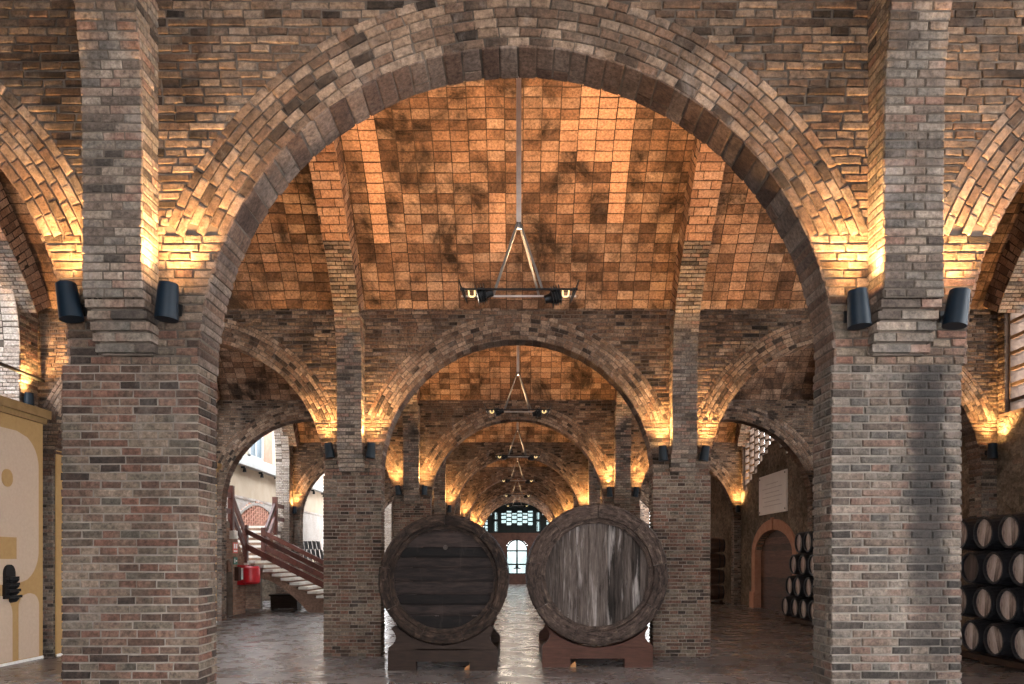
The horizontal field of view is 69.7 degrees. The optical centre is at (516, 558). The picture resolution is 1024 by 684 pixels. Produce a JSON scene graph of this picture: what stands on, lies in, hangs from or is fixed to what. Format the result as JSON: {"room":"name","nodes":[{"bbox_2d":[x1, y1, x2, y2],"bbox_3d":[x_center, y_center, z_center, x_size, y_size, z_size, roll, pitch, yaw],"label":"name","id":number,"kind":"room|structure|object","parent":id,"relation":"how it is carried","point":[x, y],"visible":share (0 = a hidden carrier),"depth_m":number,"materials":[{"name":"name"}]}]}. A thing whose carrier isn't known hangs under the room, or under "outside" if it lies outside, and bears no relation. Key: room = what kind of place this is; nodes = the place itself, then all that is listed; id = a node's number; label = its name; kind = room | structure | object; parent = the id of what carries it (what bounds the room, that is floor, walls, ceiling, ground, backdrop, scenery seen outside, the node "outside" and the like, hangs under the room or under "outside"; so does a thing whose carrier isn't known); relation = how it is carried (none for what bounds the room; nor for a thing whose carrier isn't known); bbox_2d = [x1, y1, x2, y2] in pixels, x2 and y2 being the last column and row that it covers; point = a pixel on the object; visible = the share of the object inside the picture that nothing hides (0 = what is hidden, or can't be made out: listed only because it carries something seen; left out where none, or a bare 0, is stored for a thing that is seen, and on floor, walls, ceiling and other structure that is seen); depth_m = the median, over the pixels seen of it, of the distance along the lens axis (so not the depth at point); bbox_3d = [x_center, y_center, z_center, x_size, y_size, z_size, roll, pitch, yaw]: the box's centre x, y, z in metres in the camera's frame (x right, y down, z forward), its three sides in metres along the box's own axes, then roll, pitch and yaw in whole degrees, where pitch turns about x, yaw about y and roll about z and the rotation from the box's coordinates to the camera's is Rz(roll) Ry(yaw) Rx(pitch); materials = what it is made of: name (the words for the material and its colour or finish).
{"room":"wine cellar","nodes":[
{"label":"wine cellar","id":0,"kind":"room"},
{"bbox_2d":[0,284,37,406],"bbox_3d":[-7.818,-2.450,8.475,0.470,8.000,6.355,0,0,0],"label":"wall","id":1,"kind":"structure","parent":0,"point":[18,330],"depth_m":11.22,"materials":[{"name":"brick"}]},
{"bbox_2d":[23,392,34,405],"bbox_3d":[-7.537,-2.433,11.300,0.221,0.235,0.148,0,0,0],"label":"wall lamp","id":2,"kind":"object","parent":1,"relation":"attached to","point":[28,397],"visible":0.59,"depth_m":11.25,"materials":[{"name":"black metal"}]},
{"bbox_2d":[0,395,51,666],"bbox_3d":[-7.420,-0.385,9.570,0.200,3.870,3.980,0,0,0],"label":"wall","id":3,"kind":"structure","parent":0,"point":[21,424],"depth_m":11.02,"materials":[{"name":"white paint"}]},
{"bbox_2d":[2,565,22,602],"bbox_3d":[-7.335,0.361,10.700,0.171,0.558,0.210,0,0,0],"label":"wall ornament","id":4,"kind":"object","parent":3,"relation":"attached to","point":[10,590],"visible":1,"depth_m":10.67,"materials":[{"name":"black metal"}]},
{"bbox_2d":[55,450,221,656],"bbox_3d":[-7.275,-0.385,14.815,0.120,3.870,6.290,0,0,0],"label":"wall","id":5,"kind":"structure","parent":0,"point":[58,469],"depth_m":11.73,"materials":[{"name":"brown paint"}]},
{"bbox_2d":[61,0,217,683],"bbox_3d":[-2.632,-1.110,4.959,0.950,5.320,0.716,0,0,0],"label":"brick pillar","id":6,"kind":"structure","parent":0,"point":[139,442],"depth_m":4.99,"materials":[{"name":"brick"}]},
{"bbox_2d":[226,521,245,614],"bbox_3d":[-7.918,0.265,20.001,0.263,2.570,2.202,0,0,0],"label":"wall","id":7,"kind":"structure","parent":0,"point":[235,599],"depth_m":20.20,"materials":[{"name":"brick"}]},
{"bbox_2d":[233,542,237,552],"bbox_3d":[-7.780,-0.310,20.300,0.015,0.300,0.340,0,0,0],"label":"fire sign","id":8,"kind":"object","parent":7,"relation":"attached to","point":[235,544],"visible":1,"depth_m":20.30,"materials":[{"name":"white paint"}]},
{"bbox_2d":[234,565,259,584],"bbox_3d":[-7.520,0.445,20.610,0.560,0.550,0.680,0,0,0],"label":"box","id":9,"kind":"object","parent":7,"relation":"attached to","point":[244,574],"visible":1,"depth_m":20.46,"materials":[{"name":"red paint"}]},
{"bbox_2d":[245,578,261,608],"bbox_3d":[-9.449,0.900,22.991,2.902,1.300,0.217,0,0,0],"label":"wall","id":10,"kind":"structure","parent":0,"point":[253,592],"depth_m":22.89,"materials":[{"name":"brick"}]},
{"bbox_2d":[226,431,324,561],"bbox_3d":[-11.000,-2.950,25.000,0.600,9.000,42.000,0,0,0],"label":"wall","id":11,"kind":"structure","parent":0,"point":[249,487],"depth_m":32.28,"materials":[{"name":"paint"}]},
{"bbox_2d":[236,501,271,525],"bbox_3d":[-10.930,-1.730,31.000,0.100,1.360,5.200,0,0,0],"label":"trim","id":12,"kind":"structure","parent":11,"relation":"attached to","point":[250,515],"depth_m":30.66,"materials":[{"name":"brick"}]},
{"bbox_2d":[247,432,271,463],"bbox_3d":[-10.950,-4.975,31.450,0.100,1.550,2.900,0,0,0],"label":"window","id":13,"kind":"structure","parent":11,"relation":"in","point":[261,450],"depth_m":31.75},
{"bbox_2d":[274,428,293,593],"bbox_3d":[-7.818,-2.450,21.775,0.470,8.000,6.355,0,0,0],"label":"wall","id":14,"kind":"structure","parent":0,"point":[283,450],"depth_m":24.52,"materials":[{"name":"brick"}]},
{"bbox_2d":[262,562,322,600],"bbox_3d":[-9.420,0.840,29.100,3.140,1.420,3.800,0,0,0],"label":"wall","id":15,"kind":"structure","parent":0,"point":[268,587],"depth_m":27.20,"materials":[{"name":"stone"}]},
{"bbox_2d":[308,541,314,561],"bbox_3d":[-8.344,-0.300,29.900,0.222,0.866,0.430,0,0,0],"label":"folding chair","id":16,"kind":"object","parent":15,"relation":"on","point":[309,542],"visible":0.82,"depth_m":29.82,"materials":[{"name":"black metal"}]},
{"bbox_2d":[312,541,318,561],"bbox_3d":[-8.174,-0.300,29.900,0.222,0.866,0.430,0,0,0],"label":"folding chair","id":17,"kind":"object","parent":15,"relation":"on","point":[313,542],"visible":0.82,"depth_m":29.80,"materials":[{"name":"black metal"}]},
{"bbox_2d":[316,541,323,558],"bbox_3d":[-8.004,-0.300,29.900,0.222,0.866,0.430,0,0,0],"label":"folding chair","id":18,"kind":"object","parent":15,"relation":"on","point":[317,542],"visible":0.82,"depth_m":29.82,"materials":[{"name":"black metal"}]},
{"bbox_2d":[293,520,302,576],"bbox_3d":[-7.530,0.115,25.100,0.374,2.870,0.334,0,0,0],"label":"brick pier","id":19,"kind":"object","parent":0,"point":[297,524],"visible":0.27,"depth_m":24.94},
{"bbox_2d":[323,313,384,656],"bbox_3d":[-2.610,-1.110,11.610,0.935,5.320,0.717,0,0,0],"label":"brick pillar","id":20,"kind":"structure","parent":0,"point":[353,536],"depth_m":11.64,"materials":[{"name":"brick"}]},
{"bbox_2d":[384,502,392,550],"bbox_3d":[-7.818,-2.450,41.725,0.470,8.000,6.355,0,0,0],"label":"wall","id":21,"kind":"structure","parent":0,"point":[388,512],"depth_m":44.46,"materials":[{"name":"paint"}]},
{"bbox_2d":[393,404,431,594],"bbox_3d":[-2.610,-1.110,18.260,0.935,5.320,0.717,0,0,0],"label":"brick pillar","id":22,"kind":"structure","parent":0,"point":[404,516],"depth_m":18.07,"materials":[{"name":"brick"}]},
{"bbox_2d":[434,461,445,514],"bbox_3d":[-2.610,-1.110,24.910,0.935,5.320,0.717,0,0,0],"label":"brick pillar","id":23,"kind":"structure","parent":0,"point":[440,484],"depth_m":24.72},
{"bbox_2d":[454,494,460,516],"bbox_3d":[-2.610,-1.110,31.560,0.935,5.320,0.717,0,0,0],"label":"brick pillar","id":24,"kind":"structure","parent":0,"point":[458,505],"depth_m":31.38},
{"bbox_2d":[0,0,1023,375],"bbox_3d":[0.000,-3.085,5.147,16.210,3.530,0.331,0,0,0],"label":"wall","id":25,"kind":"structure","parent":0,"point":[250,91],"depth_m":4.99,"materials":[{"name":"brick"}]},
{"bbox_2d":[55,280,86,322],"bbox_3d":[-2.951,-1.696,4.886,0.172,0.254,0.221,0,0,0],"label":"wall lamp","id":26,"kind":"object","parent":25,"relation":"attached to","point":[70,308],"visible":0.99,"depth_m":4.80,"materials":[{"name":"black metal"}]},
{"bbox_2d":[154,280,182,322],"bbox_3d":[-2.313,-1.697,4.886,0.150,0.243,0.221,0,0,0],"label":"wall lamp","id":27,"kind":"object","parent":25,"relation":"attached to","point":[168,309],"visible":1,"depth_m":4.80,"materials":[{"name":"black metal"}]},
{"bbox_2d":[843,287,871,329],"bbox_3d":[2.259,-1.652,4.886,0.150,0.243,0.221,0,0,0],"label":"wall lamp","id":28,"kind":"object","parent":25,"relation":"attached to","point":[857,316],"visible":1,"depth_m":4.80,"materials":[{"name":"black metal"}]},
{"bbox_2d":[939,287,970,329],"bbox_3d":[2.897,-1.651,4.886,0.172,0.254,0.221,0,0,0],"label":"wall lamp","id":29,"kind":"object","parent":25,"relation":"attached to","point":[955,315],"visible":1,"depth_m":4.80,"materials":[{"name":"black metal"}]},
{"bbox_2d":[0,77,1023,312],"bbox_3d":[0.000,-5.113,8.475,16.200,2.687,6.550,0,0,0],"label":"ceiling","id":30,"kind":"structure","parent":0,"point":[416,199],"depth_m":10.78,"materials":[{"name":"brick"}]},
{"bbox_2d":[459,76,578,306],"bbox_3d":[0.020,-4.588,8.350,1.364,3.384,0.260,0,0,0],"label":"ceiling light","id":31,"kind":"object","parent":30,"relation":"hanging from","point":[554,296],"visible":1,"depth_m":8.32,"materials":[{"name":"metal"}]},
{"bbox_2d":[0,584,1023,683],"bbox_3d":[-0.750,1.675,20.500,23.500,0.250,53.000,0,0,0],"label":"floor","id":32,"kind":"structure","parent":0,"point":[749,645],"depth_m":11.01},
{"bbox_2d":[43,476,54,656],"bbox_3d":[-7.530,0.115,11.800,0.374,2.870,0.334,0,0,0],"label":"brick pier","id":33,"kind":"object","parent":32,"relation":"on","point":[48,481],"visible":0.48,"depth_m":11.64,"materials":[{"name":"brick"}]},
{"bbox_2d":[217,506,226,620],"bbox_3d":[-7.530,0.115,18.450,0.374,2.870,0.334,0,0,0],"label":"brick pier","id":34,"kind":"object","parent":32,"relation":"on","point":[221,510],"visible":0.49,"depth_m":18.30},
{"bbox_2d":[226,485,323,612],"bbox_3d":[-7.850,-0.223,22.000,6.280,3.555,6.000,0,0,0],"label":"staircase","id":35,"kind":"structure","parent":32,"relation":"on","point":[258,546],"depth_m":21.16,"materials":[{"name":"wood"}]},
{"bbox_2d":[269,594,300,609],"bbox_3d":[-7.030,1.310,22.370,0.880,0.480,0.520,0,0,0],"label":"base cabinet","id":36,"kind":"object","parent":32,"relation":"on","point":[277,601],"visible":0.86,"depth_m":22.15,"materials":[{"name":"brown wood"}]},
{"bbox_2d":[388,617,499,670],"bbox_3d":[-1.030,1.238,11.119,1.518,0.625,1.862,0,0,0],"label":"stand","id":37,"kind":"object","parent":32,"relation":"on","point":[482,651],"visible":0.68,"depth_m":10.19,"materials":[{"name":"brown wood"}]},
{"bbox_2d":[378,514,508,643],"bbox_3d":[-1.013,0.277,11.145,1.808,1.797,2.111,0,0,0],"label":"wooden cask","id":38,"kind":"object","parent":37,"relation":"on","point":[453,564],"visible":1,"depth_m":10.18,"materials":[{"name":"wood"}]},
{"bbox_2d":[539,624,652,667],"bbox_3d":[1.150,1.258,11.469,1.578,0.585,1.962,0,0,0],"label":"stand","id":39,"kind":"object","parent":32,"relation":"on","point":[556,651],"visible":0.66,"depth_m":10.49,"materials":[{"name":"red wood"}]},
{"bbox_2d":[525,504,668,645],"bbox_3d":[1.138,0.225,11.475,2.020,2.010,2.211,0,0,0],"label":"wooden cask","id":40,"kind":"object","parent":39,"relation":"on","point":[601,579],"visible":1,"depth_m":10.46,"materials":[{"name":"wood"}]},
{"bbox_2d":[710,599,724,603],"bbox_3d":[6.830,1.486,25.675,0.680,0.128,0.650,0,0,0],"label":"rack","id":41,"kind":"object","parent":32,"relation":"on","point":[718,601],"visible":0.46,"depth_m":25.35,"materials":[{"name":"brown wood"}]},
{"bbox_2d":[710,584,724,599],"bbox_3d":[6.809,1.158,25.650,0.750,0.543,0.544,0,0,0],"label":"barrel","id":42,"kind":"object","parent":41,"relation":"on","point":[717,592],"visible":0.56,"depth_m":25.43,"materials":[{"name":"wood"}]},
{"bbox_2d":[710,569,724,583],"bbox_3d":[6.816,0.613,25.650,0.750,0.541,0.541,0,0,0],"label":"barrel","id":43,"kind":"object","parent":42,"relation":"on","point":[717,576],"visible":0.56,"depth_m":25.43,"materials":[{"name":"wood"}]},
{"bbox_2d":[710,553,725,568],"bbox_3d":[6.843,0.068,25.650,0.750,0.542,0.543,0,0,0],"label":"barrel","id":44,"kind":"object","parent":43,"relation":"on","point":[718,560],"visible":0.57,"depth_m":25.43,"materials":[{"name":"wood"}]},
{"bbox_2d":[710,538,724,552],"bbox_3d":[6.834,-0.477,25.650,0.750,0.543,0.543,0,0,0],"label":"barrel","id":45,"kind":"object","parent":44,"relation":"on","point":[717,544],"visible":0.49,"depth_m":25.43,"materials":[{"name":"wood"}]},
{"bbox_2d":[731,520,740,604],"bbox_3d":[7.530,0.115,25.100,0.374,2.870,0.334,0,0,0],"label":"brick pier","id":46,"kind":"object","parent":32,"relation":"on","point":[735,524],"visible":0.68,"depth_m":24.94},
{"bbox_2d":[783,616,813,627],"bbox_3d":[6.950,1.486,16.820,0.680,0.128,2.840,0,0,0],"label":"rack","id":47,"kind":"object","parent":32,"relation":"on","point":[793,620],"visible":0.33,"depth_m":17.36,"materials":[{"name":"brown wood"}]},
{"bbox_2d":[781,596,797,616],"bbox_3d":[6.917,1.153,17.980,0.750,0.544,0.544,0,0,0],"label":"barrel","id":48,"kind":"object","parent":47,"relation":"on","point":[786,601],"visible":0.41,"depth_m":17.91,"materials":[{"name":"brown wood"}]},
{"bbox_2d":[785,575,803,595],"bbox_3d":[6.917,0.641,17.705,0.750,0.544,0.544,0,-2,0],"label":"barrel","id":49,"kind":"object","parent":48,"relation":"on","point":[790,579],"visible":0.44,"depth_m":17.70,"materials":[{"name":"brown wood"}]},
{"bbox_2d":[789,553,804,574],"bbox_3d":[6.913,0.129,17.430,0.750,0.544,0.544,0,0,0],"label":"barrel","id":50,"kind":"object","parent":49,"relation":"on","point":[794,559],"visible":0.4,"depth_m":17.41,"materials":[{"name":"brown wood"}]},
{"bbox_2d":[795,531,810,553],"bbox_3d":[6.937,-0.383,17.155,0.750,0.539,0.539,0,0,0],"label":"barrel","id":51,"kind":"object","parent":50,"relation":"on","point":[799,537],"visible":0.38,"depth_m":17.13,"materials":[{"name":"brown wood"}]},
{"bbox_2d":[790,597,806,618],"bbox_3d":[6.944,1.153,17.430,0.750,0.544,0.543,0,0,0],"label":"barrel","id":52,"kind":"object","parent":47,"relation":"on","point":[795,602],"visible":0.37,"depth_m":17.39,"materials":[{"name":"brown wood"}]},
{"bbox_2d":[799,598,813,619],"bbox_3d":[6.935,1.153,16.880,0.750,0.541,0.541,0,0,0],"label":"barrel","id":53,"kind":"object","parent":47,"relation":"on","point":[803,605],"visible":0.34,"depth_m":16.87,"materials":[{"name":"brown wood"}]},
{"bbox_2d":[793,575,812,597],"bbox_3d":[6.905,0.641,17.155,0.750,0.543,0.542,0,0,0],"label":"barrel","id":54,"kind":"object","parent":53,"relation":"on","point":[798,584],"visible":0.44,"depth_m":17.11,"materials":[{"name":"brown wood"}]},
{"bbox_2d":[798,553,812,575],"bbox_3d":[6.922,0.129,16.880,0.750,0.544,0.544,0,0,0],"label":"barrel","id":55,"kind":"object","parent":54,"relation":"on","point":[803,560],"visible":0.35,"depth_m":16.86,"materials":[{"name":"brown wood"}]},
{"bbox_2d":[804,577,813,597],"bbox_3d":[6.941,0.641,16.605,0.750,0.543,0.543,0,0,0],"label":"barrel","id":56,"kind":"object","parent":53,"relation":"on","point":[808,583],"visible":0.33,"depth_m":16.61,"materials":[{"name":"brown wood"}]},
{"bbox_2d":[808,600,813,620],"bbox_3d":[6.929,1.153,16.330,0.750,0.539,0.539,0,0,0],"label":"barrel","id":57,"kind":"object","parent":47,"relation":"on","point":[810,606],"visible":0.12,"depth_m":16.47,"materials":[{"name":"brown wood"}]},
{"bbox_2d":[969,476,996,654],"bbox_3d":[7.530,0.115,11.800,0.374,2.870,0.334,0,0,0],"label":"brick pier","id":58,"kind":"object","parent":32,"relation":"on","point":[983,489],"visible":0.16,"depth_m":11.65,"materials":[{"name":"brick"}]},
{"bbox_2d":[960,651,1023,670],"bbox_3d":[7.180,1.486,10.260,0.680,0.128,2.320,0,0,0],"label":"rack","id":59,"kind":"object","parent":32,"relation":"on","point":[1012,664],"visible":0.71,"depth_m":10.66,"materials":[{"name":"brown wood"}]},
{"bbox_2d":[961,618,1004,652],"bbox_3d":[7.170,1.153,11.025,0.750,0.543,0.542,0,0,0],"label":"barrel","id":60,"kind":"object","parent":59,"relation":"on","point":[972,631],"visible":0.39,"depth_m":10.96,"materials":[{"name":"brown wood"}]},
{"bbox_2d":[960,584,990,617],"bbox_3d":[7.158,0.641,11.300,0.750,0.540,0.540,0,0,0],"label":"barrel","id":61,"kind":"object","parent":60,"relation":"on","point":[967,591],"visible":0.37,"depth_m":11.16,"materials":[{"name":"brown wood"}]},
{"bbox_2d":[961,550,993,585],"bbox_3d":[7.159,0.129,11.025,0.750,0.543,0.542,0,0,0],"label":"barrel","id":62,"kind":"object","parent":61,"relation":"on","point":[971,562],"visible":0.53,"depth_m":10.97,"materials":[{"name":"wood"}]},
{"bbox_2d":[960,516,989,550],"bbox_3d":[7.166,-0.383,11.300,0.750,0.542,0.542,0,0,0],"label":"barrel","id":63,"kind":"object","parent":62,"relation":"on","point":[968,543],"visible":0.3,"depth_m":11.16,"materials":[{"name":"brown wood"}]},
{"bbox_2d":[973,514,1013,550],"bbox_3d":[7.186,-0.383,10.750,0.750,0.541,0.541,0,0,0],"label":"barrel","id":64,"kind":"object","parent":62,"relation":"on","point":[985,531],"visible":0.6,"depth_m":10.69,"materials":[{"name":"brown wood"}]},
{"bbox_2d":[973,585,1014,620],"bbox_3d":[7.178,0.641,10.750,0.750,0.542,0.542,0,0,0],"label":"barrel","id":65,"kind":"object","parent":60,"relation":"on","point":[984,598],"visible":0.56,"depth_m":10.70,"materials":[{"name":"brown wood"}]},
{"bbox_2d":[983,622,1023,658],"bbox_3d":[7.161,1.153,10.475,0.750,0.544,0.543,0,0,0],"label":"barrel","id":66,"kind":"object","parent":59,"relation":"on","point":[996,636],"visible":0.77,"depth_m":10.40,"materials":[{"name":"brown wood"}]},
{"bbox_2d":[996,586,1023,623],"bbox_3d":[7.166,0.641,10.200,0.750,0.544,0.544,0,1,0],"label":"barrel","id":67,"kind":"object","parent":66,"relation":"on","point":[1009,601],"visible":0.99,"depth_m":10.16,"materials":[{"name":"brown wood"}]},
{"bbox_2d":[983,549,1023,586],"bbox_3d":[7.155,0.129,10.475,0.750,0.543,0.544,0,0,0],"label":"barrel","id":68,"kind":"object","parent":67,"relation":"on","point":[996,563],"visible":0.76,"depth_m":10.42,"materials":[{"name":"brown wood"}]},
{"bbox_2d":[1009,551,1023,585],"bbox_3d":[7.163,0.129,9.925,0.750,0.544,0.544,0,0,0],"label":"barrel","id":69,"kind":"object","parent":67,"relation":"on","point":[1016,564],"visible":1,"depth_m":10.02,"materials":[{"name":"brown wood"}]},
{"bbox_2d":[998,513,1023,549],"bbox_3d":[7.194,-0.383,10.200,0.750,0.544,0.544,0,-2,0],"label":"barrel","id":70,"kind":"object","parent":69,"relation":"on","point":[1010,528],"visible":0.98,"depth_m":10.18,"materials":[{"name":"brown wood"}]},
{"bbox_2d":[1010,627,1023,661],"bbox_3d":[7.189,1.153,9.925,0.750,0.540,0.540,0,0,0],"label":"barrel","id":71,"kind":"object","parent":59,"relation":"on","point":[1017,637],"visible":1,"depth_m":10.04,"materials":[{"name":"brown wood"}]},
{"bbox_2d":[216,399,813,506],"bbox_3d":[0.000,-2.685,18.447,16.210,2.730,0.331,0,0,0],"label":"wall","id":72,"kind":"structure","parent":0,"point":[444,424],"depth_m":18.29,"materials":[{"name":"brick"}]},
{"bbox_2d":[395,485,401,494],"bbox_3d":[-2.929,-1.696,18.186,0.172,0.254,0.221,0,0,0],"label":"wall lamp","id":73,"kind":"object","parent":72,"relation":"attached to","point":[397,487],"visible":1,"depth_m":18.09,"materials":[{"name":"black metal"}]},
{"bbox_2d":[421,485,426,494],"bbox_3d":[-2.291,-1.697,18.186,0.150,0.243,0.221,0,0,0],"label":"wall lamp","id":74,"kind":"object","parent":72,"relation":"attached to","point":[424,487],"visible":1,"depth_m":18.09,"materials":[{"name":"black metal"}]},
{"bbox_2d":[607,487,612,496],"bbox_3d":[2.291,-1.652,18.186,0.150,0.243,0.221,0,0,0],"label":"wall lamp","id":75,"kind":"object","parent":72,"relation":"attached to","point":[609,489],"visible":1,"depth_m":18.09,"materials":[{"name":"black metal"}]},
{"bbox_2d":[632,487,638,496],"bbox_3d":[2.929,-1.651,18.186,0.172,0.254,0.221,0,0,0],"label":"wall lamp","id":76,"kind":"object","parent":72,"relation":"attached to","point":[636,489],"visible":1,"depth_m":18.09,"materials":[{"name":"black metal"}]},
{"bbox_2d":[216,345,815,403],"bbox_3d":[0.000,-5.113,15.125,16.200,2.687,6.550,0,0,0],"label":"ceiling","id":77,"kind":"structure","parent":0,"point":[490,373],"depth_m":17.99,"materials":[{"name":"brick"}]},
{"bbox_2d":[485,345,550,417],"bbox_3d":[0.020,-4.588,15.000,1.364,3.384,0.260,0,0,0],"label":"ceiling light","id":78,"kind":"object","parent":77,"relation":"hanging from","point":[538,413],"visible":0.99,"depth_m":14.95,"materials":[{"name":"black metal"}]},
{"bbox_2d":[483,502,548,583],"bbox_3d":[0.000,-1.050,45.060,14.600,5.200,0.220,0,0,0],"label":"wall","id":79,"kind":"structure","parent":0,"point":[506,524],"depth_m":44.99,"materials":[{"name":"brown brick"}]},
{"bbox_2d":[507,539,526,573],"bbox_3d":[0.000,-0.135,45.020,1.340,2.170,0.140,0,0,0],"label":"window","id":80,"kind":"structure","parent":79,"relation":"in","point":[516,549],"depth_m":45.03,"materials":[{"name":"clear glass"}]},
{"bbox_2d":[281,422,751,445],"bbox_3d":[0.000,-5.113,21.775,16.200,2.687,6.550,0,0,0],"label":"ceiling","id":81,"kind":"structure","parent":0,"point":[727,432],"depth_m":24.72,"materials":[{"name":"brick"}]},
{"bbox_2d":[495,422,540,460],"bbox_3d":[0.020,-4.588,21.650,1.364,3.384,0.260,0,0,0],"label":"ceiling light","id":82,"kind":"object","parent":81,"relation":"hanging from","point":[530,457],"visible":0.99,"depth_m":21.60,"materials":[{"name":"black metal"}]},
{"bbox_2d":[384,467,649,518],"bbox_3d":[0.000,-2.685,31.747,16.210,2.730,0.331,0,0,0],"label":"wall","id":83,"kind":"structure","parent":0,"point":[486,477],"depth_m":31.59,"materials":[{"name":"brick"}]},
{"bbox_2d":[384,483,649,530],"bbox_3d":[0.000,-2.685,38.397,16.210,2.730,0.331,0,0,0],"label":"wall","id":84,"kind":"structure","parent":0,"point":[496,490],"depth_m":38.23,"materials":[{"name":"brick"}]},
{"bbox_2d":[385,479,648,482],"bbox_3d":[0.000,-5.113,35.075,16.200,2.687,6.550,0,0,0],"label":"ceiling","id":85,"kind":"structure","parent":0,"point":[386,481],"depth_m":38.20,"materials":[{"name":"brick"}]},
{"bbox_2d":[503,479,531,497],"bbox_3d":[0.020,-4.588,34.950,1.364,3.384,0.260,0,0,0],"label":"ceiling light","id":86,"kind":"object","parent":85,"relation":"hanging from","point":[508,495],"visible":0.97,"depth_m":34.92,"materials":[{"name":"black metal"}]},
{"bbox_2d":[37,308,997,477],"bbox_3d":[0.000,-2.685,11.797,16.210,2.730,0.331,0,0,0],"label":"wall","id":87,"kind":"structure","parent":0,"point":[404,348],"depth_m":11.64,"materials":[{"name":"brick"}]},
{"bbox_2d":[0,362,44,382],"bbox_3d":[-7.500,-2.865,8.480,0.056,0.143,6.361,0,0,0],"label":"rod","id":88,"kind":"object","parent":87,"relation":"attached to","point":[1,363],"visible":1,"depth_m":11.11,"materials":[{"name":"black metal"}]},
{"bbox_2d":[324,442,334,458],"bbox_3d":[-2.929,-1.696,11.537,0.172,0.254,0.221,0,0,0],"label":"wall lamp","id":89,"kind":"object","parent":87,"relation":"attached to","point":[329,451],"visible":1,"depth_m":11.44,"materials":[{"name":"black metal"}]},
{"bbox_2d":[366,442,374,458],"bbox_3d":[-2.291,-1.697,11.537,0.150,0.243,0.221,0,0,0],"label":"wall lamp","id":90,"kind":"object","parent":87,"relation":"attached to","point":[370,452],"visible":1,"depth_m":11.44,"materials":[{"name":"black metal"}]},
{"bbox_2d":[659,445,667,461],"bbox_3d":[2.291,-1.652,11.537,0.150,0.243,0.221,0,0,0],"label":"wall lamp","id":91,"kind":"object","parent":87,"relation":"attached to","point":[663,455],"visible":1,"depth_m":11.44,"materials":[{"name":"black metal"}]},
{"bbox_2d":[699,445,709,461],"bbox_3d":[2.929,-1.651,11.537,0.172,0.254,0.221,0,0,0],"label":"wall lamp","id":92,"kind":"object","parent":87,"relation":"attached to","point":[704,453],"visible":1,"depth_m":11.44,"materials":[{"name":"black metal"}]},
{"bbox_2d":[984,443,997,458],"bbox_3d":[7.440,-1.692,11.537,0.148,0.235,0.221,0,0,0],"label":"wall lamp","id":93,"kind":"object","parent":87,"relation":"attached to","point":[991,452],"visible":1,"depth_m":11.45,"materials":[{"name":"black metal"}]},
{"bbox_2d":[293,442,741,520],"bbox_3d":[0.000,-2.685,25.097,16.210,2.730,0.331,0,0,0],"label":"wall","id":94,"kind":"structure","parent":0,"point":[467,458],"depth_m":24.94,"materials":[{"name":"brick"}]},
{"bbox_2d":[486,458,548,466],"bbox_3d":[0.000,-5.113,28.425,16.200,2.687,6.550,0,0,0],"label":"ceiling","id":95,"kind":"structure","parent":0,"point":[510,462],"depth_m":31.50,"materials":[{"name":"brick"}]},
{"bbox_2d":[500,458,534,483],"bbox_3d":[0.020,-4.588,28.300,1.364,3.384,0.260,0,0,0],"label":"ceiling light","id":96,"kind":"object","parent":95,"relation":"hanging from","point":[527,481],"visible":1,"depth_m":28.26,"materials":[{"name":"black metal"}]},
{"bbox_2d":[393,494,649,536],"bbox_3d":[0.000,-2.685,45.047,16.210,2.730,0.331,0,0,0],"label":"wall","id":97,"kind":"structure","parent":0,"point":[498,502],"depth_m":44.89,"materials":[{"name":"brick"}]},
{"bbox_2d":[588,461,599,504],"bbox_3d":[2.610,-1.110,24.910,0.935,5.320,0.717,0,0,0],"label":"brick pillar","id":98,"kind":"structure","parent":0,"point":[593,485],"depth_m":24.72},
{"bbox_2d":[614,404,639,517],"bbox_3d":[2.610,-1.110,18.260,0.935,5.320,0.717,0,0,0],"label":"brick pillar","id":99,"kind":"structure","parent":0,"point":[622,413],"depth_m":18.07,"materials":[{"name":"brick"}]},
{"bbox_2d":[649,313,710,656],"bbox_3d":[2.610,-1.110,11.610,0.935,5.320,0.717,0,0,0],"label":"brick pillar","id":100,"kind":"structure","parent":0,"point":[679,508],"depth_m":11.64,"materials":[{"name":"brick"}]},
{"bbox_2d":[709,301,1023,650],"bbox_3d":[7.800,-2.250,18.450,0.400,7.600,26.320,0,0,0],"label":"wall","id":101,"kind":"structure","parent":0,"point":[1010,385],"depth_m":19.50,"materials":[{"name":"brick"}]},
{"bbox_2d":[749,517,797,611],"bbox_3d":[7.705,0.160,21.775,0.390,2.780,3.960,0,0,0],"label":"door","id":102,"kind":"structure","parent":101,"relation":"in","point":[770,565],"depth_m":22.34,"materials":[{"name":"brown wood"}]},
{"bbox_2d":[759,469,787,515],"bbox_3d":[7.565,-1.940,21.775,0.060,1.180,2.320,0,0,0],"label":"wall plaque","id":103,"kind":"object","parent":101,"relation":"attached to","point":[773,488],"visible":1,"depth_m":21.63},
{"bbox_2d":[812,0,961,683],"bbox_3d":[2.578,-1.110,4.960,0.905,5.320,0.716,0,0,0],"label":"brick pillar","id":104,"kind":"structure","parent":0,"point":[887,518],"depth_m":4.99,"materials":[{"name":"brick"}]},
{"bbox_3d":[6.921,0.641,16.055,0.750,0.544,0.544,0,6,0],"label":"barrel","id":105,"kind":"object","parent":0,"visible":0},
{"bbox_2d":[808,554,813,574],"bbox_3d":[6.929,0.129,16.330,0.750,0.543,0.542,0,0,0],"label":"barrel","id":106,"kind":"object","parent":105,"relation":"on","point":[810,561],"visible":0.22,"depth_m":16.47,"materials":[{"name":"brown wood"}]},
{"bbox_2d":[803,531,813,552],"bbox_3d":[6.932,-0.383,16.605,0.750,0.542,0.542,0,0,0],"label":"barrel","id":107,"kind":"object","parent":106,"relation":"on","point":[808,537],"visible":0.28,"depth_m":16.60,"materials":[{"name":"brown wood"}]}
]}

